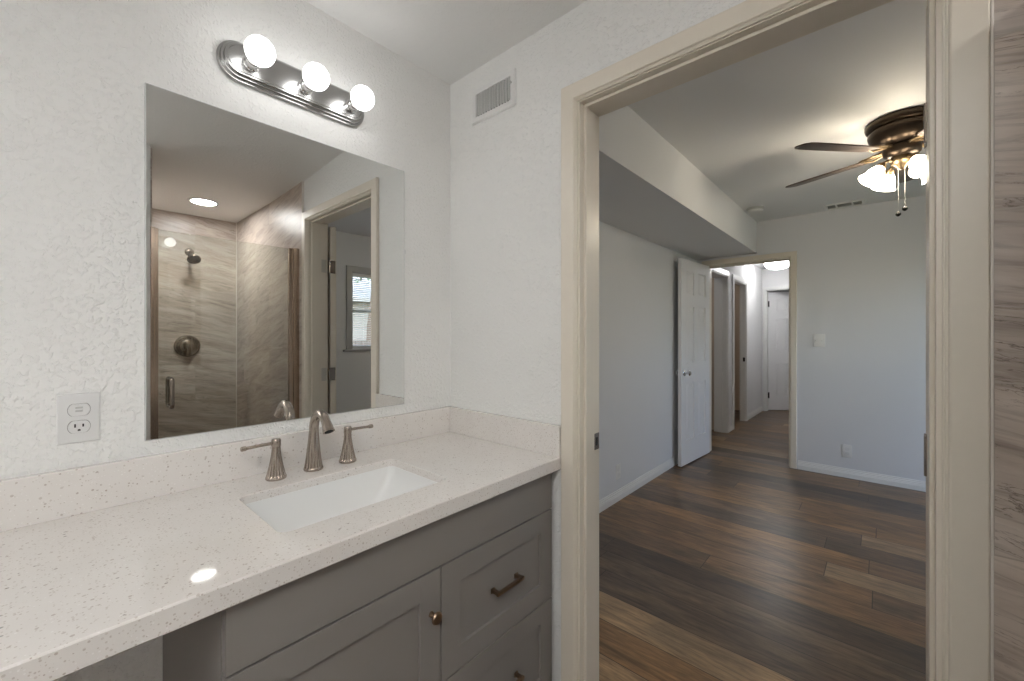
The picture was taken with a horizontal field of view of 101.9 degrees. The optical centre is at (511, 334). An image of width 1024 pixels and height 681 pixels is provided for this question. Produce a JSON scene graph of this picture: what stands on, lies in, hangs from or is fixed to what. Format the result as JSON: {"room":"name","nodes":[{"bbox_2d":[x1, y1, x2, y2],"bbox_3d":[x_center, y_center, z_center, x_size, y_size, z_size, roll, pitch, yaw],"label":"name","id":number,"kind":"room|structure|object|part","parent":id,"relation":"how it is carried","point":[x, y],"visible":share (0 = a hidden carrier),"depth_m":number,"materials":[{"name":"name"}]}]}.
{"room":"bathroom","nodes":[
{"label":"bathroom","id":0,"kind":"room"},
{"bbox_2d":[0,0,449,680],"bbox_3d":[-1.138,0.036,0.887,0.100,2.500,2.510,0,0,42],"label":"wall","id":1,"kind":"structure","parent":0,"point":[74,74],"depth_m":1.01,"materials":[{"name":"white paint"}]},
{"bbox_2d":[57,392,99,444],"bbox_3d":[-1.000,0.192,0.959,0.010,0.114,0.070,0,0,42],"label":"wall outlet","id":2,"kind":"object","parent":1,"relation":"attached to","point":[78,414],"visible":1,"depth_m":0.96,"materials":[{"name":"white plastic"}]},
{"bbox_2d":[68,403,89,415],"bbox_3d":[-0.999,0.172,0.958,0.004,0.028,0.036,0,0,42],"label":"receptacle","id":3,"kind":"object","parent":2,"relation":"attached to","point":[74,409],"depth_m":0.96,"materials":[{"name":"white plastic"}]},
{"bbox_2d":[68,420,89,433],"bbox_3d":[-0.999,0.211,0.958,0.004,0.028,0.036,0,0,42],"label":"receptacle","id":4,"kind":"object","parent":2,"relation":"attached to","point":[74,426],"depth_m":0.96,"materials":[{"name":"white plastic"}]},
{"bbox_2d":[0,406,452,531],"bbox_3d":[-1.058,0.357,0.884,0.020,0.105,2.403,0,0,42],"label":"backsplash","id":5,"kind":"structure","parent":1,"relation":"attached to","point":[27,500],"depth_m":1.07,"materials":[{"name":"stone"}]},
{"bbox_2d":[145,83,405,440],"bbox_3d":[-0.670,-0.184,1.331,0.008,0.904,0.766,0,0,42],"label":"wall mirror","id":6,"kind":"object","parent":1,"relation":"attached to","point":[274,256],"visible":1,"depth_m":1.24,"materials":[{"name":"white mirror"}]},
{"bbox_2d":[216,35,374,126],"bbox_3d":[-0.627,-0.785,1.275,0.146,0.115,0.440,0,0,42],"label":"vanity light","id":7,"kind":"object","parent":1,"relation":"attached to","point":[252,64],"visible":1,"depth_m":1.25,"materials":[{"name":"silver metal"}]},
{"bbox_2d":[243,35,275,70],"bbox_3d":[-0.710,-0.783,1.159,0.113,0.075,0.075,0,0,42],"label":"bulb","id":8,"kind":"object","parent":7,"relation":"attached to","point":[259,54],"depth_m":1.13,"materials":[{"name":"white glass"}]},
{"bbox_2d":[299,62,329,93],"bbox_3d":[-0.609,-0.783,1.272,0.113,0.075,0.075,0,0,42],"label":"bulb","id":9,"kind":"object","parent":7,"relation":"attached to","point":[314,78],"depth_m":1.24,"materials":[{"name":"white glass"}]},
{"bbox_2d":[346,85,374,112],"bbox_3d":[-0.508,-0.783,1.385,0.113,0.075,0.075,0,0,42],"label":"bulb","id":10,"kind":"object","parent":7,"relation":"attached to","point":[361,98],"depth_m":1.36,"materials":[{"name":"white glass"}]},
{"bbox_2d":[304,0,586,84],"bbox_3d":[0.032,-1.115,-0.129,3.200,0.198,2.550,0,0,42],"label":"ceiling","id":11,"kind":"structure","parent":0,"point":[449,40],"depth_m":1.44,"materials":[{"name":"white paint"}]},
{"bbox_2d":[450,0,745,680],"bbox_3d":[0.874,0.036,0.815,3.200,2.500,0.060,0,0,42],"label":"wall","id":12,"kind":"structure","parent":0,"point":[505,168],"depth_m":1.52,"materials":[{"name":"white paint"}]},
{"bbox_2d":[473,68,515,125],"bbox_3d":[-0.077,-0.922,1.610,0.233,0.136,0.018,0,0,42],"label":"air vent","id":13,"kind":"object","parent":12,"relation":"in","point":[499,95],"visible":1,"depth_m":1.60,"materials":[{"name":"white metal"}]},
{"bbox_2d":[561,0,989,680],"bbox_3d":[0.562,0.231,1.122,0.950,2.110,0.140,0,0,42],"label":"door frame","id":14,"kind":"structure","parent":12,"relation":"attached to","point":[965,23],"depth_m":0.83,"materials":[{"name":"beige paint"}]},
{"bbox_2d":[594,432,598,449],"bbox_3d":[0.291,0.366,1.431,0.002,0.056,0.032,0,0,42],"label":"strike plate","id":15,"kind":"object","parent":14,"relation":"attached to","point":[596,435],"visible":0.86,"depth_m":1.43,"materials":[{"name":"silver metal"}]},
{"bbox_2d":[924,8,926,680],"bbox_3d":[1.265,0.262,0.723,0.802,2.025,0.168,0,0,34],"label":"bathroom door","id":16,"kind":"structure","parent":12,"relation":"in","point":[925,104],"depth_m":0.95,"materials":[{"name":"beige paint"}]},
{"bbox_2d":[990,0,993,680],"bbox_3d":[0.879,0.116,0.760,0.004,2.340,0.015,0,0,42],"label":"trim","id":17,"kind":"structure","parent":12,"relation":"attached to","point":[991,1],"depth_m":0.76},
{"bbox_2d":[994,0,1023,680],"bbox_3d":[1.425,0.121,0.276,1.458,2.330,0.012,0,0,42],"label":"tile","id":18,"kind":"structure","parent":12,"relation":"attached to","point":[1008,14],"depth_m":0.74,"materials":[{"name":"brown tile"}]},
{"bbox_2d":[599,221,777,499],"bbox_3d":[2.461,0.036,5.160,0.150,2.500,8.420,0,0,42],"label":"wall","id":19,"kind":"structure","parent":0,"point":[638,276],"depth_m":3.55,"materials":[{"name":"grey paint"}]},
{"bbox_2d":[599,455,677,512],"bbox_3d":[0.885,1.246,3.290,0.014,0.081,3.530,0,0,42],"label":"baseboard","id":20,"kind":"structure","parent":19,"relation":"attached to","point":[619,494],"depth_m":3.44,"materials":[{"name":"white paint"}]},
{"bbox_2d":[599,106,756,259],"bbox_3d":[1.098,-0.991,3.100,0.585,0.317,3.530,0,0,42],"label":"soffit","id":21,"kind":"structure","parent":19,"relation":"attached to","point":[648,190],"depth_m":2.72,"materials":[{"name":"white paint"}]},
{"bbox_2d":[712,268,728,432],"bbox_3d":[2.510,0.225,5.203,0.170,2.123,0.916,0,0,42],"label":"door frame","id":22,"kind":"structure","parent":19,"relation":"attached to","point":[720,281],"depth_m":5.46,"materials":[{"name":"white paint"}]},
{"bbox_2d":[732,274,747,429],"bbox_3d":[3.240,0.230,5.966,0.095,2.113,0.826,0,0,42],"label":"door frame","id":23,"kind":"structure","parent":19,"relation":"attached to","point":[742,286],"depth_m":6.20,"materials":[{"name":"white paint"}]},
{"bbox_2d":[748,406,762,419],"bbox_3d":[3.901,1.246,6.653,0.014,0.081,1.074,0,0,42],"label":"baseboard","id":24,"kind":"structure","parent":19,"relation":"attached to","point":[760,409],"depth_m":6.63,"materials":[{"name":"white paint"}]},
{"bbox_2d":[712,278,713,429],"bbox_3d":[2.432,0.036,5.976,0.980,2.500,0.120,0,0,42],"label":"wall","id":25,"kind":"structure","parent":0,"point":[712,278],"depth_m":5.63,"materials":[{"name":"beige paint"}]},
{"bbox_2d":[735,284,739,409],"bbox_3d":[3.704,0.036,7.348,1.055,2.500,0.100,0,0,42],"label":"door","id":26,"kind":"structure","parent":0,"point":[737,287],"depth_m":7.13,"materials":[{"name":"paint"}]},
{"bbox_2d":[599,410,925,680],"bbox_3d":[3.295,1.316,4.337,4.650,0.060,8.540,0,0,42],"label":"floor","id":27,"kind":"structure","parent":0,"point":[735,562],"depth_m":2.22,"materials":[{"name":"wood"}]},
{"bbox_2d":[762,267,788,406],"bbox_3d":[4.641,0.036,6.787,0.940,2.500,0.110,0,0,42],"label":"wall","id":28,"kind":"structure","parent":0,"point":[770,277],"depth_m":6.97,"materials":[{"name":"white paint"}]},
{"bbox_2d":[763,286,788,410],"bbox_3d":[4.612,0.241,6.802,0.852,2.090,0.130,0,0,42],"label":"door frame","id":29,"kind":"structure","parent":28,"relation":"attached to","point":[765,289],"depth_m":7.02,"materials":[{"name":"white paint"}]},
{"bbox_2d":[768,291,788,409],"bbox_3d":[4.713,0.268,7.044,0.731,2.012,0.163,0,0,6],"label":"end door","id":30,"kind":"structure","parent":28,"relation":"in","point":[778,302],"depth_m":7.05,"materials":[{"name":"white paint"}]},
{"bbox_2d":[628,0,926,268],"bbox_3d":[3.293,-1.194,4.365,4.610,0.160,8.500,0,0,42],"label":"ceiling","id":31,"kind":"structure","parent":0,"point":[740,124],"depth_m":2.11,"materials":[{"name":"white paint"}]},
{"bbox_2d":[746,206,763,213],"bbox_3d":[2.202,-1.128,3.757,0.144,0.042,0.144,0,0,42],"label":"smoke detector","id":32,"kind":"object","parent":31,"relation":"attached to","point":[754,209],"visible":1,"depth_m":3.72,"materials":[{"name":"white plastic"}]},
{"bbox_3d":[2.202,-1.139,3.757,0.144,0.020,0.144,0,0,42],"label":"plate","id":33,"kind":"part","parent":32,"relation":"part of","materials":[{"name":"white plastic"}]},
{"bbox_2d":[764,261,788,269],"bbox_3d":[3.931,-1.043,6.141,0.340,0.142,0.340,0,0,42],"label":"hall light","id":34,"kind":"object","parent":31,"relation":"attached to","point":[784,264],"visible":0.69,"depth_m":6.05,"materials":[{"name":"white glass"}]},
{"bbox_2d":[824,198,865,209],"bbox_3d":[2.915,-1.144,3.640,0.280,0.010,0.155,0,0,42],"label":"ceiling vent","id":35,"kind":"object","parent":31,"relation":"in","point":[859,201],"visible":1,"depth_m":3.62,"materials":[{"name":"white metal"}]},
{"bbox_2d":[785,105,925,216],"bbox_3d":[2.115,-0.892,2.230,1.142,0.514,1.126,0,0,42],"label":"ceiling fan","id":36,"kind":"object","parent":31,"relation":"hanging from","point":[898,135],"visible":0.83,"depth_m":2.18,"materials":[{"name":"brown metal"}]},
{"bbox_3d":[1.924,-0.982,2.568,0.124,0.030,0.421,0,0,-24],"label":"blade","id":37,"kind":"part","parent":36,"relation":"part of","materials":[{"name":"brown wood"}]},
{"bbox_3d":[1.699,-0.982,2.175,0.421,0.030,0.124,0,0,-6],"label":"blade","id":38,"kind":"part","parent":36,"relation":"part of","materials":[{"name":"brown wood"}]},
{"bbox_3d":[1.942,-0.859,2.242,0.110,0.115,0.107,0,0,42],"label":"lamp shade","id":39,"kind":"part","parent":36,"relation":"part of","materials":[{"name":"white glass"}]},
{"bbox_3d":[2.107,-0.859,2.356,0.107,0.115,0.110,0,0,42],"label":"lamp shade","id":40,"kind":"part","parent":36,"relation":"part of","materials":[{"name":"white glass"}]},
{"bbox_3d":[2.007,-0.914,2.232,0.085,0.057,0.045,0,0,12],"label":"lamp arm","id":41,"kind":"part","parent":36,"relation":"part of","materials":[{"name":"gold metal"}]},
{"bbox_3d":[2.098,-0.914,2.291,0.045,0.057,0.085,0,0,12],"label":"lamp arm","id":42,"kind":"part","parent":36,"relation":"part of","materials":[{"name":"gold metal"}]},
{"bbox_3d":[2.367,-0.982,2.476,0.421,0.030,0.124,0,0,-42],"label":"blade","id":43,"kind":"part","parent":36,"relation":"part of","materials":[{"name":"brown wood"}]},
{"bbox_3d":[2.067,-0.914,2.142,0.045,0.057,0.085,0,0,12],"label":"lamp arm","id":44,"kind":"part","parent":36,"relation":"part of","materials":[{"name":"gold metal"}]},
{"bbox_3d":[2.057,-0.859,2.077,0.107,0.115,0.110,0,0,42],"label":"lamp shade","id":45,"kind":"part","parent":36,"relation":"part of","materials":[{"name":"white glass"}]},
{"bbox_3d":[2.003,-0.982,1.839,0.124,0.030,0.421,0,0,12],"label":"blade","id":46,"kind":"part","parent":36,"relation":"part of","materials":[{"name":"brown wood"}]},
{"bbox_3d":[2.222,-0.859,2.191,0.110,0.115,0.107,0,0,42],"label":"lamp shade","id":47,"kind":"part","parent":36,"relation":"part of","materials":[{"name":"white glass"}]},
{"bbox_2d":[697,195,925,481],"bbox_3d":[3.289,0.036,3.552,3.455,2.500,0.060,0,0,42],"label":"wall","id":48,"kind":"structure","parent":0,"point":[861,270],"depth_m":3.68,"materials":[{"name":"grey paint"}]},
{"bbox_2d":[702,251,796,468],"bbox_3d":[2.454,0.239,4.325,0.870,2.094,0.140,0,0,42],"label":"door frame","id":49,"kind":"structure","parent":48,"relation":"attached to","point":[792,255],"depth_m":4.02,"materials":[{"name":"beige paint"}]},
{"bbox_2d":[675,258,709,466],"bbox_3d":[1.886,0.265,4.265,0.715,2.018,0.149,0,0,-44],"label":"hall door","id":50,"kind":"structure","parent":49,"relation":"attached to","point":[693,372],"depth_m":4.22,"materials":[{"name":"white paint"}]},
{"bbox_3d":[1.704,0.369,4.028,0.062,0.062,0.064,0,0,-44],"label":"knob","id":51,"kind":"part","parent":50,"relation":"part of","materials":[{"name":"silver metal"}]},
{"bbox_2d":[813,334,824,346],"bbox_3d":[2.867,0.051,3.877,0.090,0.118,0.016,0,0,42],"label":"light switch","id":52,"kind":"object","parent":48,"relation":"attached to","point":[818,339],"visible":1,"depth_m":3.88,"materials":[{"name":"white plastic"}]},
{"bbox_2d":[842,444,851,457],"bbox_3d":[3.022,1.047,3.743,0.070,0.114,0.009,0,0,42],"label":"wall outlet","id":53,"kind":"object","parent":48,"relation":"attached to","point":[846,449],"visible":1,"depth_m":3.74,"materials":[{"name":"white plastic"}]},
{"bbox_2d":[798,460,925,491],"bbox_3d":[3.612,1.246,3.214,2.322,0.081,0.014,0,0,42],"label":"baseboard","id":54,"kind":"structure","parent":48,"relation":"attached to","point":[912,484],"depth_m":3.66,"materials":[{"name":"white paint"}]},
{"bbox_3d":[0.019,1.317,-0.144,3.200,0.059,2.510,0,0,42],"label":"floor","id":55,"kind":"structure","parent":0,"visible":0},
{"bbox_2d":[163,473,551,680],"bbox_3d":[-0.372,0.870,1.226,0.586,0.832,0.936,0,0,42],"label":"vanity cabinet","id":56,"kind":"object","parent":55,"relation":"on","point":[464,595],"visible":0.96,"depth_m":1.00,"materials":[{"name":"grey paint"}]},
{"bbox_3d":[-0.697,0.870,0.900,0.536,0.832,0.018,0,0,42],"label":"panel","id":57,"kind":"part","parent":56,"relation":"part of","materials":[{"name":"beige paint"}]},
{"bbox_2d":[0,432,560,680],"bbox_3d":[-0.848,0.431,0.697,0.582,0.043,2.403,0,0,42],"label":"countertop","id":58,"kind":"structure","parent":56,"relation":"on","point":[81,591],"depth_m":0.80,"materials":[{"name":"stone"}]},
{"bbox_2d":[240,409,372,481],"bbox_3d":[-0.571,0.316,1.239,0.145,0.188,0.389,0,0,39],"label":"faucet","id":59,"kind":"object","parent":58,"relation":"on","point":[313,461],"visible":1,"depth_m":1.25,"materials":[{"name":"silver metal"}]},
{"bbox_3d":[-0.707,0.309,1.149,0.013,0.013,0.078,0,0,42],"label":"lever","id":60,"kind":"part","parent":59,"relation":"part of","materials":[{"name":"silver metal"}]},
{"bbox_3d":[-0.674,0.364,1.186,0.054,0.092,0.054,0,0,42],"label":"handle","id":61,"kind":"part","parent":59,"relation":"part of","materials":[{"name":"silver metal"}]},
{"bbox_3d":[-0.572,0.313,1.237,0.145,0.182,0.053,0,0,42],"label":"spout","id":62,"kind":"part","parent":59,"relation":"part of","materials":[{"name":"silver metal"}]},
{"bbox_3d":[-0.532,0.364,1.345,0.054,0.092,0.054,0,0,42],"label":"handle","id":63,"kind":"part","parent":59,"relation":"part of","materials":[{"name":"silver metal"}]},
{"bbox_3d":[-0.500,0.309,1.381,0.013,0.013,0.078,0,0,42],"label":"lever","id":64,"kind":"part","parent":59,"relation":"part of","materials":[{"name":"silver metal"}]},
{"bbox_2d":[245,466,437,531],"bbox_3d":[-0.437,0.510,1.117,0.318,0.156,0.470,0,0,42],"label":"sink basin","id":65,"kind":"object","parent":58,"relation":"in","point":[291,511],"visible":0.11,"depth_m":1.23,"materials":[{"name":"white ceramic"}]},
{"bbox_2d":[450,406,560,457],"bbox_3d":[-0.047,0.357,1.579,0.564,0.105,0.020,0,0,42],"label":"side splash","id":66,"kind":"object","parent":58,"relation":"on","point":[531,435],"visible":1,"depth_m":1.54,"materials":[{"name":"stone"}]},
{"bbox_3d":[-0.340,0.884,0.881,0.020,0.597,0.460,0,0,42],"label":"door","id":67,"kind":"part","parent":56,"relation":"part of","materials":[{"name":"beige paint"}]},
{"bbox_3d":[-0.188,0.689,1.014,0.030,0.030,0.030,0,0,42],"label":"knob","id":68,"kind":"part","parent":56,"relation":"part of","materials":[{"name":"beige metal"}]},
{"bbox_3d":[-0.029,0.733,1.230,0.020,0.294,0.470,0,0,42],"label":"drawer","id":69,"kind":"part","parent":56,"relation":"part of","materials":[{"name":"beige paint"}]},
{"bbox_3d":[-0.029,1.033,1.230,0.020,0.300,0.470,0,0,42],"label":"drawer","id":70,"kind":"part","parent":56,"relation":"part of","materials":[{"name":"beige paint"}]},
{"bbox_3d":[-0.011,0.730,1.214,0.030,0.014,0.116,0,0,42],"label":"pull handle","id":71,"kind":"part","parent":56,"relation":"part of","materials":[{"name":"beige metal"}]},
{"bbox_3d":[-0.011,1.030,1.214,0.030,0.014,0.116,0,0,42],"label":"pull handle","id":72,"kind":"part","parent":56,"relation":"part of","materials":[{"name":"beige metal"}]}
]}

